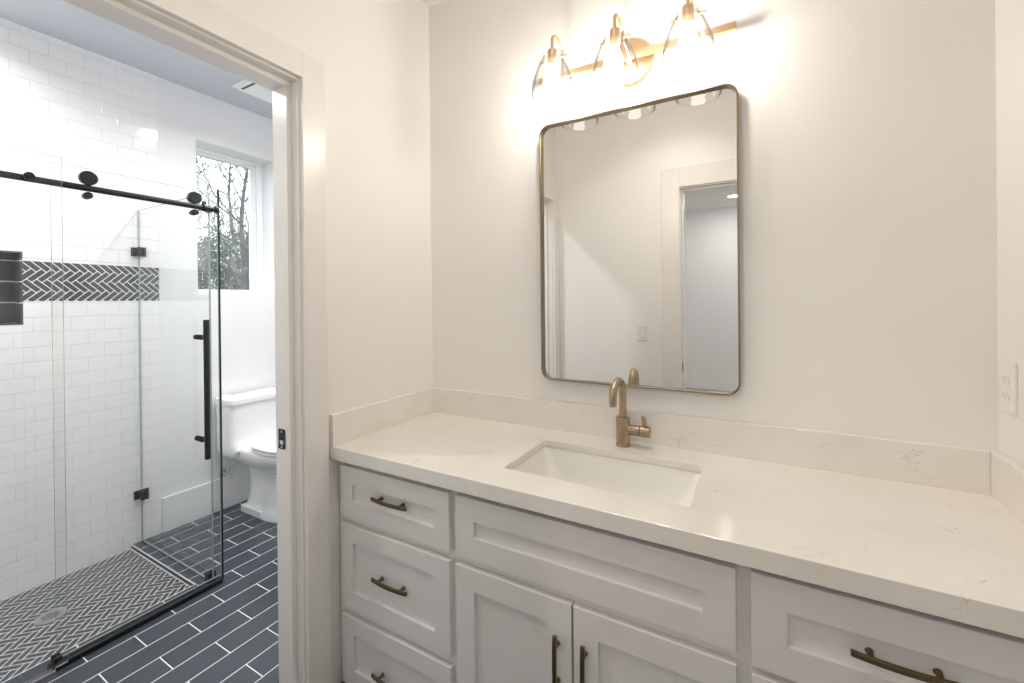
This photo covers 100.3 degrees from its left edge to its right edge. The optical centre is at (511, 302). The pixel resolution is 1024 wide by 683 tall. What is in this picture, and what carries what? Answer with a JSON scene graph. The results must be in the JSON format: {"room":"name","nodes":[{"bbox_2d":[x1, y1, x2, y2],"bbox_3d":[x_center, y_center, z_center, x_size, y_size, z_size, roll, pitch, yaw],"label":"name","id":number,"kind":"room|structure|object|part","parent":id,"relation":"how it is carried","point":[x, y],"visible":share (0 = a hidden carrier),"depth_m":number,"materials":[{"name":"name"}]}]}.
{"room":"bathroom","nodes":[
{"label":"bathroom","id":0,"kind":"room"},
{"bbox_2d":[0,24,275,600],"bbox_3d":[-2.348,0.034,2.508,0.240,2.825,2.940,0,0,29],"label":"wall","id":1,"kind":"structure","parent":0,"point":[188,119],"depth_m":2.75,"materials":[{"name":"white tile"}]},
{"bbox_2d":[0,250,22,324],"bbox_3d":[-2.548,-0.072,2.012,0.102,0.361,0.310,0,0,29],"label":"niche","id":2,"kind":"object","parent":1,"relation":"attached to","point":[11,275],"visible":1,"depth_m":2.13,"materials":[{"name":"tile"}]},
{"bbox_2d":[0,18,161,599],"bbox_3d":[-2.563,0.027,1.892,0.005,2.804,1.655,0,0,29],"label":"wall tiles","id":3,"kind":"structure","parent":1,"relation":"attached to","point":[96,319],"depth_m":2.28,"materials":[{"name":"white tile"}]},
{"bbox_2d":[22,261,158,300],"bbox_3d":[-2.294,-0.112,2.368,0.006,0.201,0.560,0,0,29],"label":"trim","id":4,"kind":"structure","parent":1,"relation":"attached to","point":[79,282],"depth_m":2.33,"materials":[{"name":"tile"}]},
{"bbox_2d":[162,469,249,532],"bbox_3d":[-1.817,1.293,3.169,0.015,0.212,1.285,0,0,29],"label":"baseboard","id":5,"kind":"structure","parent":1,"relation":"attached to","point":[179,509],"depth_m":2.79,"materials":[{"name":"white wood"}]},
{"bbox_2d":[196,147,262,294],"bbox_3d":[-2.091,-0.561,3.108,0.062,1.015,0.525,0,0,29],"label":"window","id":6,"kind":"structure","parent":1,"relation":"in","point":[254,170],"depth_m":3.27,"materials":[{"name":"white plastic"}]},
{"bbox_2d":[219,461,239,477],"bbox_3d":[-1.908,1.107,2.899,0.142,0.178,0.069,-1,0,16],"label":"supply valve","id":7,"kind":"object","parent":1,"relation":"attached to","point":[226,472],"visible":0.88,"depth_m":2.89,"materials":[{"name":"silver metal"}]},
{"bbox_2d":[0,500,278,682],"bbox_3d":[-1.483,1.448,2.031,1.715,0.101,2.940,0,0,29],"label":"floor","id":8,"kind":"structure","parent":0,"point":[227,633],"depth_m":1.94,"materials":[{"name":"black tile"}]},
{"bbox_2d":[3,145,67,682],"bbox_3d":[-1.972,0.425,1.200,0.014,1.962,1.022,0,0,29],"label":"fixed glass panel","id":9,"kind":"object","parent":8,"relation":"on","point":[44,676],"visible":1,"depth_m":1.64,"materials":[{"name":"grey"}]},
{"bbox_2d":[0,170,218,213],"bbox_3d":[-1.856,-0.465,1.446,0.083,0.049,1.579,0,0,28],"label":"shower rail","id":10,"kind":"object","parent":9,"relation":"attached to","point":[27,176],"visible":0.99,"depth_m":1.75,"materials":[{"name":"black metal"}]},
{"bbox_2d":[50,161,223,656],"bbox_3d":[-1.607,0.415,1.896,0.112,1.962,0.594,0,0,29],"label":"sliding shower door","id":11,"kind":"structure","parent":10,"relation":"hanging from","point":[89,178],"depth_m":2.05,"materials":[{"name":"clear glass"}]},
{"bbox_3d":[-1.467,0.415,2.056,0.025,0.670,0.025,0,0,29],"label":"handle","id":12,"kind":"part","parent":11,"relation":"part of","materials":[{"name":"black metal"}]},
{"bbox_2d":[33,608,66,624],"bbox_3d":[-2.098,1.424,1.944,0.106,0.006,0.106,0,0,29],"label":"shower drain","id":13,"kind":"object","parent":8,"relation":"on","point":[52,615],"visible":1,"depth_m":1.94,"materials":[{"name":"silver metal"}]},
{"bbox_2d":[47,576,222,670],"bbox_3d":[-1.612,1.377,1.885,0.046,0.046,0.600,0,0,29],"label":"threshold","id":14,"kind":"object","parent":8,"relation":"on","point":[77,654],"visible":1,"depth_m":1.82,"materials":[{"name":"black metal"}]},
{"bbox_2d":[131,193,215,581],"bbox_3d":[-1.851,0.426,2.328,0.798,1.949,0.070,0,0,29],"label":"glass panel","id":15,"kind":"object","parent":8,"relation":"on","point":[142,494],"visible":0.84,"depth_m":2.40,"materials":[{"name":"grey"}]},
{"bbox_2d":[214,386,276,522],"bbox_3d":[-1.572,1.008,2.865,0.702,0.779,0.454,0,0,29],"label":"toilet","id":16,"kind":"object","parent":8,"relation":"on","point":[249,416],"visible":0.48,"depth_m":2.79,"materials":[{"name":"white ceramic"}]},
{"bbox_3d":[-1.786,0.643,2.982,0.220,0.046,0.454,0,0,29],"label":"tank lid","id":17,"kind":"part","parent":16,"relation":"part of","materials":[{"name":"white ceramic"}]},
{"bbox_3d":[-1.765,0.842,2.973,0.262,0.349,0.430,0,0,29],"label":"tank","id":18,"kind":"part","parent":16,"relation":"part of","materials":[{"name":"white ceramic"}]},
{"bbox_3d":[-1.575,1.018,2.866,0.695,0.152,0.370,0,0,29],"label":"bowl","id":19,"kind":"part","parent":16,"relation":"part of","materials":[{"name":"white ceramic"}]},
{"bbox_3d":[-1.460,0.932,2.801,0.438,0.018,0.372,0,0,29],"label":"seat","id":20,"kind":"part","parent":16,"relation":"part of","materials":[{"name":"white ceramic"}]},
{"bbox_3d":[-1.459,0.907,2.800,0.440,0.026,0.374,0,0,29],"label":"seat lid","id":21,"kind":"part","parent":16,"relation":"part of","materials":[{"name":"white plastic"}]},
{"bbox_2d":[0,0,444,119],"bbox_3d":[-0.595,-1.444,1.505,3.822,0.100,2.940,0,0,29],"label":"ceiling","id":22,"kind":"structure","parent":0,"point":[61,20],"depth_m":2.30,"materials":[{"name":"grey paint"}]},
{"bbox_2d":[231,79,271,102],"bbox_3d":[-1.601,-1.375,2.775,0.280,0.024,0.280,0,0,29],"label":"ceiling vent","id":23,"kind":"object","parent":22,"relation":"in","point":[246,86],"visible":0.39,"depth_m":2.74,"materials":[{"name":"white plastic"}]},
{"bbox_2d":[209,0,432,682],"bbox_3d":[-0.832,0.002,1.344,0.115,2.785,1.635,0,0,29],"label":"wall","id":24,"kind":"structure","parent":0,"point":[374,54],"depth_m":1.71,"materials":[{"name":"white paint"}]},
{"bbox_2d":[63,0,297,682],"bbox_3d":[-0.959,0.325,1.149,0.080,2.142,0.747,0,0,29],"label":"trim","id":25,"kind":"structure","parent":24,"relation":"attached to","point":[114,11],"depth_m":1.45,"materials":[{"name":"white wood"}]},
{"bbox_2d":[116,0,331,682],"bbox_3d":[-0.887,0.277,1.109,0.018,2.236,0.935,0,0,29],"label":"trim","id":26,"kind":"structure","parent":24,"relation":"attached to","point":[206,16],"depth_m":1.46,"materials":[{"name":"white wood"}]},
{"bbox_2d":[278,428,285,449],"bbox_3d":[-0.787,0.465,1.461,0.038,0.068,0.003,0,0,29],"label":"strike plate","id":27,"kind":"object","parent":24,"relation":"attached to","point":[281,433],"visible":1,"depth_m":1.46,"materials":[{"name":"black metal"}]},
{"bbox_2d":[429,0,997,450],"bbox_3d":[0.465,-0.012,1.616,2.107,2.785,0.115,0,0,29],"label":"wall","id":28,"kind":"structure","parent":0,"point":[868,168],"depth_m":1.31,"materials":[{"name":"white paint"}]},
{"bbox_2d":[531,0,736,96],"bbox_3d":[0.376,-0.872,1.459,0.688,0.242,0.225,0,0,29],"label":"vanity light","id":29,"kind":"object","parent":28,"relation":"attached to","point":[628,62],"visible":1,"depth_m":1.50,"materials":[{"name":"gold metal"}]},
{"bbox_2d":[548,48,556,66],"bbox_3d":[0.147,-0.890,1.550,0.035,0.057,0.035,0,0,29],"label":"socket","id":30,"kind":"object","parent":29,"relation":"attached to","point":[552,52],"depth_m":1.54,"materials":[{"name":"gold metal"}]},
{"bbox_3d":[0.147,-0.820,1.550,0.053,0.085,0.053,0,0,29],"label":"bulb","id":31,"kind":"part","parent":29,"relation":"part of","materials":[{"name":"white glass"}]},
{"bbox_3d":[0.147,-0.825,1.550,0.158,0.154,0.158,0,0,29],"label":"lamp shade","id":32,"kind":"part","parent":29,"relation":"part of","materials":[{"name":"clear glass"}]},
{"bbox_3d":[0.170,-0.933,1.592,0.012,0.116,0.108,0,0,29],"label":"arm","id":33,"kind":"part","parent":29,"relation":"part of","materials":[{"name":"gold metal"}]},
{"bbox_2d":[609,27,619,47],"bbox_3d":[0.345,-0.892,1.438,0.035,0.057,0.035,0,0,29],"label":"socket","id":34,"kind":"object","parent":29,"relation":"attached to","point":[614,33],"depth_m":1.42,"materials":[{"name":"gold metal"}]},
{"bbox_3d":[0.346,-0.822,1.438,0.053,0.085,0.053,0,0,29],"label":"bulb","id":35,"kind":"part","parent":29,"relation":"part of","materials":[{"name":"white glass"}]},
{"bbox_3d":[0.346,-0.827,1.438,0.158,0.154,0.158,0,0,29],"label":"lamp shade","id":36,"kind":"part","parent":29,"relation":"part of","materials":[{"name":"clear glass"}]},
{"bbox_3d":[0.369,-0.934,1.479,0.012,0.116,0.108,0,0,29],"label":"arm","id":37,"kind":"part","parent":29,"relation":"part of","materials":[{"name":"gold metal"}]},
{"bbox_2d":[682,3,693,26],"bbox_3d":[0.545,-0.893,1.325,0.035,0.057,0.035,0,0,29],"label":"socket","id":38,"kind":"object","parent":29,"relation":"attached to","point":[688,8],"depth_m":1.31,"materials":[{"name":"gold metal"}]},
{"bbox_3d":[0.545,-0.823,1.325,0.053,0.085,0.053,0,0,29],"label":"bulb","id":39,"kind":"part","parent":29,"relation":"part of","materials":[{"name":"white glass"}]},
{"bbox_3d":[0.545,-0.829,1.325,0.158,0.154,0.158,0,0,29],"label":"lamp shade","id":40,"kind":"part","parent":29,"relation":"part of","materials":[{"name":"clear glass"}]},
{"bbox_2d":[539,83,740,395],"bbox_3d":[0.426,-0.203,1.551,0.704,1.012,0.028,0,0,29],"label":"mirror","id":41,"kind":"object","parent":28,"relation":"attached to","point":[640,243],"visible":1,"depth_m":1.52,"materials":[{"name":"gold metal"}]},
{"bbox_2d":[434,387,990,494],"bbox_3d":[0.436,0.445,1.558,1.835,0.112,0.020,0,0,29],"label":"backsplash","id":42,"kind":"structure","parent":28,"relation":"attached to","point":[967,469],"depth_m":1.35,"materials":[{"name":"stone"}]},
{"bbox_2d":[995,0,1023,465],"bbox_3d":[0.901,-0.013,0.364,0.115,2.785,1.635,0,0,29],"label":"wall","id":43,"kind":"structure","parent":0,"point":[1009,14],"depth_m":1.04,"materials":[{"name":"white paint"}]},
{"bbox_2d":[999,359,1017,415],"bbox_3d":[1.224,0.207,1.056,0.009,0.128,0.076,0,0,29],"label":"wall outlet","id":44,"kind":"object","parent":43,"relation":"attached to","point":[1008,382],"visible":1,"depth_m":1.05,"materials":[{"name":"white plastic"}]},
{"bbox_2d":[1001,373,1009,384],"bbox_3d":[1.221,0.188,1.058,0.004,0.025,0.033,0,0,29],"label":"receptacle","id":45,"kind":"object","parent":44,"relation":"attached to","point":[1005,377],"depth_m":1.06,"materials":[{"name":"grey plastic"}]},
{"bbox_2d":[1001,389,1009,399],"bbox_3d":[1.222,0.227,1.058,0.004,0.025,0.033,0,0,29],"label":"receptacle","id":46,"kind":"object","parent":44,"relation":"attached to","point":[1005,393],"depth_m":1.06,"materials":[{"name":"grey plastic"}]},
{"bbox_3d":[0.077,1.436,0.908,2.107,0.100,1.750,0,0,29],"label":"floor","id":47,"kind":"structure","parent":0,"visible":0},
{"bbox_2d":[339,461,1023,682],"bbox_3d":[0.303,0.960,1.314,1.865,0.846,0.577,0,0,29],"label":"vanity cabinet","id":48,"kind":"object","parent":47,"relation":"on","point":[439,585],"visible":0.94,"depth_m":1.09,"materials":[{"name":"white wood"}]},
{"bbox_3d":[-0.402,1.256,1.409,0.158,0.014,0.031,0,0,29],"label":"handle","id":49,"kind":"part","parent":48,"relation":"part of","materials":[{"name":"gold metal"}]},
{"bbox_3d":[-0.404,0.659,1.405,0.158,0.014,0.031,0,0,29],"label":"handle","id":50,"kind":"part","parent":48,"relation":"part of","materials":[{"name":"gold metal"}]},
{"bbox_3d":[-0.403,0.931,1.407,0.158,0.014,0.031,0,0,29],"label":"handle","id":51,"kind":"part","parent":48,"relation":"part of","materials":[{"name":"gold metal"}]},
{"bbox_3d":[-0.397,0.666,1.419,0.486,0.180,0.020,0,0,29],"label":"drawer","id":52,"kind":"part","parent":48,"relation":"part of","materials":[{"name":"white wood"}]},
{"bbox_3d":[-0.394,0.929,1.419,0.486,0.296,0.020,0,0,29],"label":"drawer","id":53,"kind":"part","parent":48,"relation":"part of","materials":[{"name":"white wood"}]},
{"bbox_3d":[-0.391,1.230,1.420,0.486,0.247,0.020,0,0,29],"label":"drawer","id":54,"kind":"part","parent":48,"relation":"part of","materials":[{"name":"white wood"}]},
{"bbox_3d":[-0.001,1.064,1.198,0.368,0.572,0.020,0,0,29],"label":"door","id":55,"kind":"part","parent":48,"relation":"part of","materials":[{"name":"white wood"}]},
{"bbox_3d":[0.113,0.936,1.105,0.014,0.157,0.028,0,0,29],"label":"handle","id":56,"kind":"part","parent":48,"relation":"part of","materials":[{"name":"gold metal"}]},
{"bbox_3d":[0.189,0.952,1.113,1.865,0.804,0.020,0,0,29],"label":"frame","id":57,"kind":"part","parent":48,"relation":"part of","materials":[{"name":"white wood"}]},
{"bbox_3d":[0.179,0.933,1.068,0.014,0.157,0.028,0,0,29],"label":"handle","id":58,"kind":"part","parent":48,"relation":"part of","materials":[{"name":"gold metal"}]},
{"bbox_3d":[0.326,1.061,1.014,0.372,0.572,0.020,0,0,29],"label":"door","id":59,"kind":"part","parent":48,"relation":"part of","materials":[{"name":"white wood"}]},
{"bbox_2d":[330,411,1023,638],"bbox_3d":[0.301,0.525,1.318,1.869,0.045,0.572,0,0,29],"label":"countertop","id":60,"kind":"structure","parent":48,"relation":"on","point":[956,555],"depth_m":1.03,"materials":[{"name":"stone"}]},
{"bbox_2d":[329,387,433,445],"bbox_3d":[-0.507,0.454,1.776,0.020,0.112,0.570,0,0,29],"label":"side splash","id":61,"kind":"object","parent":60,"relation":"on","point":[350,424],"visible":0.86,"depth_m":1.71,"materials":[{"name":"stone"}]},
{"bbox_2d":[511,446,700,506],"bbox_3d":[0.281,0.603,1.313,0.573,0.152,0.342,0,0,29],"label":"sink","id":62,"kind":"object","parent":60,"relation":"in","point":[671,485],"visible":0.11,"depth_m":1.44,"materials":[{"name":"white ceramic"}]},
{"bbox_2d":[609,377,650,447],"bbox_3d":[0.399,0.378,1.452,0.118,0.248,0.138,0,0,29],"label":"faucet","id":63,"kind":"object","parent":60,"relation":"on","point":[624,429],"visible":1,"depth_m":1.48,"materials":[{"name":"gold metal"}]},
{"bbox_3d":[0.363,0.329,1.465,0.025,0.149,0.125,0,0,33],"label":"spout","id":64,"kind":"part","parent":63,"relation":"part of","materials":[{"name":"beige metal"}]},
{"bbox_3d":[0.453,0.409,1.464,0.018,0.044,0.020,0,0,29],"label":"lever","id":65,"kind":"part","parent":63,"relation":"part of","materials":[{"name":"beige metal"}]},
{"bbox_2d":[988,450,1023,521],"bbox_3d":[1.109,0.440,0.862,0.020,0.112,0.570,0,0,29],"label":"side splash","id":66,"kind":"object","parent":60,"relation":"on","point":[1007,475],"visible":1,"depth_m":1.03,"materials":[{"name":"stone"}]},
{"bbox_3d":[0.741,0.923,0.777,0.531,0.290,0.020,0,0,29],"label":"drawer","id":67,"kind":"part","parent":48,"relation":"part of","materials":[{"name":"white wood"}]},
{"bbox_3d":[0.739,0.663,0.777,0.531,0.198,0.020,0,0,29],"label":"drawer","id":68,"kind":"part","parent":48,"relation":"part of","materials":[{"name":"white wood"}]},
{"bbox_3d":[0.712,0.660,0.774,0.158,0.014,0.031,0,0,29],"label":"handle","id":69,"kind":"part","parent":48,"relation":"part of","materials":[{"name":"gold metal"}]},
{"label":"outside","id":70,"kind":"structure","parent":0,"visible":0},
{"bbox_3d":[-16.219,2.257,16.742,37.910,0.300,50.000,0,0,29],"label":"ground","id":71,"kind":"structure","parent":70,"visible":0},
{"bbox_2d":[197,228,240,289],"bbox_3d":[-7.871,0.055,10.956,2.027,3.976,2.116,0,0,29],"label":"shrub","id":72,"kind":"object","parent":71,"relation":"on","point":[201,275],"visible":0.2,"depth_m":10.80,"materials":[{"name":"grey plant"}]},
{"bbox_2d":[196,156,248,289],"bbox_3d":[-3.890,-1.305,6.460,1.926,6.638,2.582,-1,0,25],"label":"tree","id":73,"kind":"object","parent":71,"relation":"on","point":[241,234],"visible":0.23,"depth_m":6.46,"materials":[{"name":"grey plant"}]},
{"bbox_2d":[196,157,248,289],"bbox_3d":[-7.333,-1.478,11.107,2.758,7.039,2.901,-1,0,14],"label":"tree","id":74,"kind":"object","parent":71,"relation":"on","point":[233,166],"visible":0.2,"depth_m":10.92,"materials":[{"name":"grey plant"}]},
{"bbox_2d":[197,168,248,289],"bbox_3d":[-4.255,-1.293,8.037,2.447,6.624,2.811,0,0,42],"label":"tree","id":75,"kind":"object","parent":71,"relation":"on","point":[213,233],"visible":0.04,"depth_m":7.62,"materials":[{"name":"grey plant"}]},
{"bbox_2d":[197,163,248,289],"bbox_3d":[-4.953,-0.790,8.841,2.334,5.616,2.148,-1,0,26],"label":"tree","id":76,"kind":"object","parent":71,"relation":"on","point":[218,163],"visible":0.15,"depth_m":8.54,"materials":[{"name":"green plant"}]},
{"bbox_2d":[197,158,248,268],"bbox_3d":[-6.776,-1.396,8.961,2.511,6.868,2.494,0,0,43],"label":"tree","id":77,"kind":"object","parent":71,"relation":"on","point":[220,165],"visible":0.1,"depth_m":9.32,"materials":[{"name":"grey plant"}]},
{"bbox_2d":[207,226,239,289],"bbox_3d":[-8.382,-0.156,12.714,2.068,4.403,1.956,-1,0,-28],"label":"shrub","id":78,"kind":"object","parent":71,"relation":"on","point":[223,226],"visible":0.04,"depth_m":12.59,"materials":[{"name":"grey plant"}]},
{"bbox_2d":[221,244,248,289],"bbox_3d":[-7.508,0.011,12.310,1.965,4.054,2.045,-1,0,-6],"label":"shrub","id":79,"kind":"object","parent":71,"relation":"on","point":[246,244],"visible":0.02,"depth_m":11.93,"materials":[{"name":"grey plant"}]}
]}

